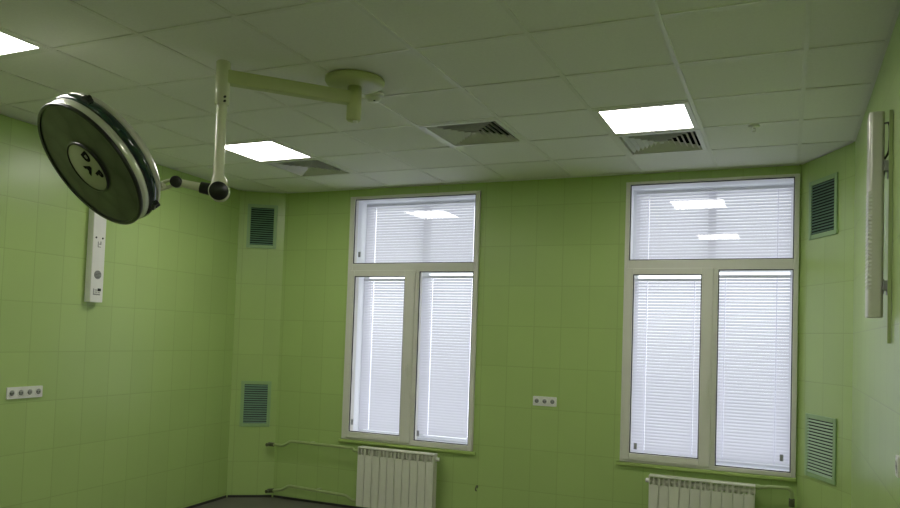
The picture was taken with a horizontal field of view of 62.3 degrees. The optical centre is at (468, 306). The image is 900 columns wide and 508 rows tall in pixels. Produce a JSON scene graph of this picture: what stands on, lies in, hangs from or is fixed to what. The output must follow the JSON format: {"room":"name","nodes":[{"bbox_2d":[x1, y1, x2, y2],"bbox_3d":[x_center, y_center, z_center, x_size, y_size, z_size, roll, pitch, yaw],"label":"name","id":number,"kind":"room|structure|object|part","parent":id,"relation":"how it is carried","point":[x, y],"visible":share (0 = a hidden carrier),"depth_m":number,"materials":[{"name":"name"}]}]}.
{"room":"operating room","nodes":[
{"label":"operating room","id":0,"kind":"room"},
{"bbox_2d":[0,114,239,507],"bbox_3d":[-3.808,0.144,3.687,0.161,3.142,8.240,1,-2,19],"label":"wall","id":1,"kind":"structure","parent":0,"point":[132,410],"depth_m":6.06,"materials":[{"name":"green tile"}]},
{"bbox_2d":[6,386,42,398],"bbox_3d":[-3.166,0.608,5.297,0.014,0.083,0.290,1,-2,19],"label":"power socket","id":2,"kind":"object","parent":1,"relation":"attached to","point":[27,391],"visible":1,"depth_m":5.29,"materials":[{"name":"white plastic"}]},
{"bbox_2d":[8,389,15,396],"bbox_3d":[-3.194,0.604,5.201,0.002,0.058,0.058,1,-2,19],"label":"outlet","id":3,"kind":"object","parent":2,"relation":"attached to","point":[11,392],"depth_m":5.20,"materials":[{"name":"grey plastic"}]},
{"bbox_2d":[17,389,24,396],"bbox_3d":[-3.171,0.607,5.268,0.002,0.058,0.058,1,-2,19],"label":"outlet","id":4,"kind":"object","parent":2,"relation":"attached to","point":[20,392],"depth_m":5.27,"materials":[{"name":"grey plastic"}]},
{"bbox_2d":[26,388,32,395],"bbox_3d":[-3.148,0.611,5.335,0.002,0.058,0.058,1,-2,19],"label":"outlet","id":5,"kind":"object","parent":2,"relation":"attached to","point":[29,391],"depth_m":5.33,"materials":[{"name":"grey plastic"}]},
{"bbox_2d":[35,387,41,394],"bbox_3d":[-3.124,0.614,5.402,0.002,0.058,0.058,1,-2,19],"label":"outlet","id":6,"kind":"object","parent":2,"relation":"attached to","point":[38,390],"depth_m":5.40,"materials":[{"name":"grey plastic"}]},
{"bbox_2d":[84,208,106,302],"bbox_3d":[-2.924,-0.548,5.850,0.067,1.020,0.124,1,-2,19],"label":"console","id":7,"kind":"object","parent":1,"relation":"attached to","point":[96,238],"visible":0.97,"depth_m":5.80,"materials":[{"name":"white plastic"}]},
{"bbox_2d":[0,113,238,189],"bbox_3d":[-3.672,-1.393,3.720,0.020,0.001,8.200,1,-2,19],"label":"trim","id":8,"kind":"structure","parent":1,"relation":"attached to","point":[0,113],"depth_m":6.57,"materials":[{"name":"metal"}]},
{"bbox_2d":[185,495,225,507],"bbox_3d":[-3.778,1.703,3.596,0.010,0.022,8.216,1,-2,19],"label":"baseboard","id":9,"kind":"structure","parent":1,"relation":"attached to","point":[221,497],"depth_m":7.19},
{"bbox_2d":[226,190,285,496],"bbox_3d":[-2.178,0.359,7.669,0.455,3.142,0.160,2,-2,-10],"label":"wall","id":10,"kind":"structure","parent":0,"point":[257,318],"depth_m":7.59,"materials":[{"name":"green tile"}]},
{"bbox_2d":[227,495,271,496],"bbox_3d":[-2.214,1.914,7.522,0.431,0.022,0.010,2,-2,-10],"label":"baseboard","id":11,"kind":"structure","parent":10,"relation":"attached to","point":[228,495],"depth_m":7.52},
{"bbox_2d":[239,381,271,426],"bbox_3d":[-2.166,0.986,7.560,0.297,0.462,0.015,2,-2,-10],"label":"air vent","id":12,"kind":"object","parent":10,"relation":"in","point":[255,402],"visible":1,"depth_m":7.56,"materials":[{"name":"green metal"}]},
{"bbox_2d":[246,204,277,248],"bbox_3d":[-2.120,-0.826,7.631,0.297,0.450,0.016,2,-2,-10],"label":"air vent","id":13,"kind":"object","parent":10,"relation":"in","point":[261,219],"visible":1,"depth_m":7.63,"materials":[{"name":"green metal"}]},
{"bbox_2d":[194,497,345,507],"bbox_3d":[-1.437,1.781,2.730,5.575,0.050,8.470,1,-3,23],"label":"floor","id":14,"kind":"structure","parent":0,"point":[228,502],"depth_m":7.25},
{"bbox_2d":[0,0,897,210],"bbox_3d":[-1.177,-1.403,3.125,7.200,0.135,10.200,1,-3,23],"label":"ceiling","id":15,"kind":"structure","parent":0,"point":[801,71],"depth_m":4.04,"materials":[{"name":"tile"}]},
{"bbox_2d":[0,29,49,57],"bbox_3d":[-2.548,-1.390,3.708,0.574,0.074,0.574,1,-3,23],"label":"ceiling light","id":16,"kind":"object","parent":15,"relation":"attached to","point":[11,44],"visible":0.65,"depth_m":3.83,"materials":[{"name":"white plastic"}]},
{"bbox_2d":[0,32,36,53],"bbox_3d":[-2.549,-1.360,3.707,0.508,0.003,0.508,1,-3,23],"label":"diffuser","id":17,"kind":"object","parent":16,"relation":"attached to","point":[9,44],"depth_m":3.83,"materials":[{"name":"white plastic"}]},
{"bbox_2d":[37,59,384,224],"bbox_3d":[-1.326,-0.864,3.888,1.751,0.890,0.646,2,-2,-9],"label":"lamp","id":18,"kind":"object","parent":15,"relation":"hanging from","point":[100,157],"visible":1,"depth_m":3.80,"materials":[{"name":"metal"}]},
{"bbox_3d":[-1.820,-0.983,3.550,0.062,0.060,0.051,1,-3,23],"label":"rail knob","id":19,"kind":"part","parent":18,"relation":"part of","materials":[{"name":"black plastic"}]},
{"bbox_3d":[-1.912,-0.708,3.752,0.635,0.501,0.431,1,-3,23],"label":"glass","id":20,"kind":"part","parent":18,"relation":"part of","materials":[{"name":"glass"}]},
{"bbox_3d":[-1.616,-0.527,3.818,0.057,0.060,0.058,0,-3,38],"label":"rail knob","id":21,"kind":"part","parent":18,"relation":"part of","materials":[{"name":"black plastic"}]},
{"bbox_3d":[-1.445,-0.630,3.846,0.136,0.064,0.045,2,-2,-4],"label":"spring arm","id":22,"kind":"part","parent":18,"relation":"part of","materials":[{"name":"beige paint"}]},
{"bbox_3d":[-0.966,-1.185,4.026,0.654,0.072,0.060,3,-3,-24],"label":"horizontal arm","id":23,"kind":"part","parent":18,"relation":"part of","materials":[{"name":"beige paint"}]},
{"bbox_2d":[211,139,315,161],"bbox_3d":[-1.618,-1.270,5.917,0.574,0.074,0.574,1,-3,23],"label":"ceiling light","id":24,"kind":"object","parent":15,"relation":"attached to","point":[262,150],"visible":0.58,"depth_m":5.92,"materials":[{"name":"white plastic"}]},
{"bbox_2d":[225,142,307,160],"bbox_3d":[-1.619,-1.240,5.916,0.508,0.003,0.508,1,-3,23],"label":"diffuser","id":25,"kind":"object","parent":24,"relation":"attached to","point":[256,151],"depth_m":5.92,"materials":[{"name":"white plastic"}]},
{"bbox_2d":[262,158,354,176],"bbox_3d":[-1.383,-1.255,6.469,0.574,0.103,0.574,1,-3,23],"label":"ceiling vent","id":26,"kind":"object","parent":15,"relation":"in","point":[304,167],"visible":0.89,"depth_m":6.48,"materials":[{"name":"white plastic"}]},
{"bbox_2d":[364,91,383,102],"bbox_3d":[-0.561,-1.238,4.401,0.120,0.052,0.120,1,-3,23],"label":"smoke detector","id":27,"kind":"object","parent":15,"relation":"attached to","point":[376,97],"visible":0.88,"depth_m":4.37,"materials":[{"name":"white plastic"}]},
{"bbox_2d":[419,119,525,146],"bbox_3d":[0.038,-1.260,5.211,0.574,0.103,0.574,1,-3,23],"label":"ceiling vent","id":28,"kind":"object","parent":15,"relation":"in","point":[492,131],"visible":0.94,"depth_m":5.25,"materials":[{"name":"white plastic"}]},
{"bbox_2d":[592,101,698,134],"bbox_3d":[1.141,-1.227,4.739,0.574,0.074,0.574,1,-3,23],"label":"ceiling light","id":29,"kind":"object","parent":15,"relation":"attached to","point":[679,115],"visible":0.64,"depth_m":4.72,"materials":[{"name":"white plastic"}]},
{"bbox_2d":[613,129,707,155],"bbox_3d":[1.376,-1.213,5.291,0.574,0.103,0.574,1,-3,23],"label":"ceiling vent","id":30,"kind":"object","parent":15,"relation":"in","point":[683,140],"visible":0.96,"depth_m":5.35,"materials":[{"name":"white plastic"}]},
{"bbox_2d":[748,124,759,131],"bbox_3d":[1.843,-1.149,4.801,0.072,0.039,0.072,1,-3,23],"label":"sprinkler head","id":31,"kind":"object","parent":15,"relation":"attached to","point":[754,126],"visible":1,"depth_m":4.79},
{"bbox_2d":[273,164,800,507],"bbox_3d":[0.369,0.409,6.840,4.870,3.142,0.360,1,-3,23],"label":"wall","id":32,"kind":"structure","parent":0,"point":[552,251],"depth_m":6.61,"materials":[{"name":"green tile"}]},
{"bbox_2d":[265,485,355,501],"bbox_3d":[-1.526,1.828,7.302,1.067,0.108,0.131,1,-3,23],"label":"pipe","id":33,"kind":"object","parent":32,"relation":"attached to","point":[271,490],"visible":1,"depth_m":7.29,"materials":[{"name":"metal"}]},
{"bbox_2d":[265,440,356,451],"bbox_3d":[-1.527,1.376,7.333,1.079,0.085,0.121,1,-3,23],"label":"pipe","id":34,"kind":"object","parent":32,"relation":"attached to","point":[272,444],"visible":1,"depth_m":7.32,"materials":[{"name":"metal"}]},
{"bbox_2d":[273,495,363,507],"bbox_3d":[0.246,1.957,6.607,4.846,0.022,0.010,1,-3,23],"label":"baseboard","id":35,"kind":"structure","parent":32,"relation":"attached to","point":[275,496],"depth_m":7.35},
{"bbox_2d":[356,446,439,507],"bbox_3d":[-0.671,1.607,6.905,0.866,0.555,0.084,1,-3,23],"label":"radiator","id":36,"kind":"object","parent":32,"relation":"attached to","point":[402,480],"visible":1,"depth_m":6.87,"materials":[{"name":"metal"}]},
{"bbox_2d":[338,191,480,454],"bbox_3d":[-0.506,0.133,7.181,1.445,2.407,0.447,1,-3,23],"label":"window","id":37,"kind":"structure","parent":32,"relation":"in","point":[358,270],"depth_m":7.08,"materials":[{"name":"white plastic"}]},
{"bbox_3d":[-0.842,0.460,7.159,0.711,1.623,0.088,1,-3,23],"label":"sash","id":38,"kind":"part","parent":37,"relation":"part of","materials":[{"name":"white plastic"}]},
{"bbox_2d":[358,279,404,432],"bbox_3d":[-0.786,0.496,7.377,0.636,1.555,0.026,1,-3,23],"label":"blind","id":39,"kind":"object","parent":37,"relation":"attached to","point":[384,413],"visible":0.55,"depth_m":7.41,"materials":[{"name":"white plastic"}]},
{"bbox_3d":[-0.585,0.594,6.970,0.028,0.150,0.044,1,-3,23],"label":"handle","id":40,"kind":"part","parent":37,"relation":"part of","materials":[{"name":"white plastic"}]},
{"bbox_3d":[-0.604,1.313,6.994,1.445,0.029,0.028,1,-3,23],"label":"sill","id":41,"kind":"part","parent":37,"relation":"part of","materials":[{"name":"green tile"}]},
{"bbox_2d":[365,200,474,262],"bbox_3d":[-0.444,-0.697,7.296,1.295,0.665,0.026,1,-3,23],"label":"blind","id":42,"kind":"object","parent":37,"relation":"attached to","point":[420,249],"visible":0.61,"depth_m":7.31,"materials":[{"name":"white plastic"}]},
{"bbox_2d":[417,276,472,442],"bbox_3d":[-0.179,0.491,7.118,0.636,1.584,0.026,1,-3,23],"label":"blind","id":43,"kind":"object","parent":37,"relation":"attached to","point":[448,404],"visible":0.74,"depth_m":7.13,"materials":[{"name":"white plastic"}]},
{"bbox_3d":[-0.205,1.274,7.087,0.636,0.016,0.024,1,-3,23],"label":"rail","id":44,"kind":"part","parent":43,"relation":"part of","materials":[{"name":"white plastic"}]},
{"bbox_2d":[287,165,793,193],"bbox_3d":[0.345,-1.139,6.728,4.830,0.001,0.020,1,-3,23],"label":"trim","id":45,"kind":"structure","parent":32,"relation":"attached to","point":[781,165],"depth_m":6.55,"materials":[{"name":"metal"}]},
{"bbox_2d":[533,396,556,406],"bbox_3d":[0.668,0.823,6.487,0.211,0.083,0.013,1,-3,23],"label":"power socket","id":46,"kind":"object","parent":32,"relation":"attached to","point":[537,400],"visible":1,"depth_m":6.48,"materials":[{"name":"white plastic"}]},
{"bbox_2d":[534,398,539,403],"bbox_3d":[0.597,0.823,6.511,0.058,0.058,0.002,1,-3,23],"label":"outlet","id":47,"kind":"object","parent":46,"relation":"attached to","point":[536,400],"depth_m":6.51,"materials":[{"name":"grey plastic"}]},
{"bbox_2d":[541,398,547,404],"bbox_3d":[0.662,0.824,6.484,0.058,0.058,0.002,1,-3,23],"label":"outlet","id":48,"kind":"object","parent":46,"relation":"attached to","point":[544,401],"depth_m":6.48,"materials":[{"name":"grey plastic"}]},
{"bbox_2d":[549,399,555,404],"bbox_3d":[0.727,0.825,6.456,0.058,0.058,0.002,1,-3,23],"label":"outlet","id":49,"kind":"object","parent":46,"relation":"attached to","point":[551,401],"depth_m":6.46,"materials":[{"name":"grey plastic"}]},
{"bbox_2d":[645,474,759,507],"bbox_3d":[1.819,1.632,5.843,0.866,0.561,0.084,1,-3,23],"label":"radiator","id":50,"kind":"object","parent":32,"relation":"attached to","point":[660,496],"visible":1,"depth_m":5.83,"materials":[{"name":"metal"}]},
{"bbox_2d":[760,485,794,507],"bbox_3d":[2.327,1.625,5.618,0.247,0.543,0.073,1,-3,23],"label":"pipe","id":51,"kind":"object","parent":50,"relation":"attached to","point":[791,499],"visible":1,"depth_m":5.61,"materials":[{"name":"metal"}]},
{"bbox_2d":[616,174,799,481],"bbox_3d":[1.961,0.149,6.129,1.373,2.372,0.447,1,-3,23],"label":"window","id":52,"kind":"structure","parent":32,"relation":"in","point":[709,269],"depth_m":5.97,"materials":[{"name":"white plastic"}]},
{"bbox_2d":[631,279,700,456],"bbox_3d":[1.704,0.515,6.314,0.614,1.515,0.026,1,-3,23],"label":"blind","id":53,"kind":"object","parent":52,"relation":"attached to","point":[668,426],"visible":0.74,"depth_m":6.32,"materials":[{"name":"white plastic"}]},
{"bbox_3d":[1.635,0.476,6.103,0.693,1.587,0.088,1,-3,23],"label":"sash","id":54,"kind":"part","parent":52,"relation":"part of","materials":[{"name":"white plastic"}]},
{"bbox_3d":[1.864,1.311,5.943,1.373,0.029,0.028,1,-3,23],"label":"sill","id":55,"kind":"part","parent":52,"relation":"part of","materials":[{"name":"green tile"}]},
{"bbox_3d":[1.891,0.632,5.913,0.028,0.150,0.044,1,-3,23],"label":"handle","id":56,"kind":"part","parent":52,"relation":"part of","materials":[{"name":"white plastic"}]},
{"bbox_2d":[635,185,792,259],"bbox_3d":[2.036,-0.661,6.237,1.253,0.670,0.026,1,-3,23],"label":"blind","id":57,"kind":"object","parent":52,"relation":"attached to","point":[649,234],"visible":0.83,"depth_m":6.22,"materials":[{"name":"white plastic"}]},
{"bbox_2d":[716,275,791,468],"bbox_3d":[2.292,0.509,6.064,0.614,1.544,0.026,1,-3,23],"label":"blind","id":58,"kind":"object","parent":52,"relation":"attached to","point":[752,429],"visible":0.77,"depth_m":6.05,"materials":[{"name":"white plastic"}]},
{"bbox_3d":[2.267,1.272,6.034,0.614,0.016,0.024,1,-3,23],"label":"rail","id":59,"kind":"part","parent":58,"relation":"part of","materials":[{"name":"white plastic"}]},
{"bbox_2d":[796,142,854,507],"bbox_3d":[2.646,0.424,5.377,0.160,3.142,0.700,2,-2,-5],"label":"wall","id":60,"kind":"structure","parent":0,"point":[825,369],"depth_m":5.32,"materials":[{"name":"green tile"}]},
{"bbox_2d":[805,413,836,484],"bbox_3d":[2.537,1.017,5.369,0.015,0.460,0.397,2,-2,-5],"label":"air vent","id":61,"kind":"object","parent":60,"relation":"in","point":[820,431],"visible":1,"depth_m":5.35,"materials":[{"name":"green metal"}]},
{"bbox_2d":[808,172,837,239],"bbox_3d":[2.594,-0.730,5.446,0.015,0.440,0.370,2,-2,-5],"label":"air vent","id":62,"kind":"object","parent":60,"relation":"in","point":[823,197],"visible":1,"depth_m":5.43,"materials":[{"name":"green metal"}]},
{"bbox_2d":[802,142,853,163],"bbox_3d":[2.607,-1.117,5.432,0.021,0.001,0.660,2,-2,-5],"label":"trim","id":63,"kind":"structure","parent":60,"relation":"attached to","point":[850,142],"depth_m":5.38,"materials":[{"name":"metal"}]},
{"bbox_2d":[851,12,899,507],"bbox_3d":[1.131,0.212,1.384,0.160,3.142,7.850,1,-3,23],"label":"wall","id":64,"kind":"structure","parent":0,"point":[876,362],"depth_m":3.61,"materials":[{"name":"green tile"}]},
{"bbox_2d":[852,0,899,140],"bbox_3d":[1.099,-1.327,1.482,0.020,0.001,7.810,1,-3,23],"label":"trim","id":65,"kind":"structure","parent":64,"relation":"attached to","point":[897,9],"depth_m":3.68,"materials":[{"name":"metal"}]},
{"bbox_2d":[865,110,892,343],"bbox_3d":[1.832,-0.354,3.324,0.090,1.033,0.183,1,-3,23],"label":"lamp","id":66,"kind":"object","parent":64,"relation":"attached to","point":[877,164],"visible":1,"depth_m":3.29,"materials":[{"name":"metal"}]},
{"bbox_3d":[1.833,-0.409,3.355,0.062,0.905,0.130,1,-3,23],"label":"lamp casing","id":67,"kind":"part","parent":66,"relation":"part of","materials":[{"name":"metal"}]},
{"bbox_2d":[895,455,899,477],"bbox_3d":[1.688,0.627,2.925,0.013,0.082,0.071,1,-3,23],"label":"power socket","id":68,"kind":"object","parent":64,"relation":"attached to","point":[897,457],"visible":1,"depth_m":2.90,"materials":[{"name":"white plastic"}]}
]}

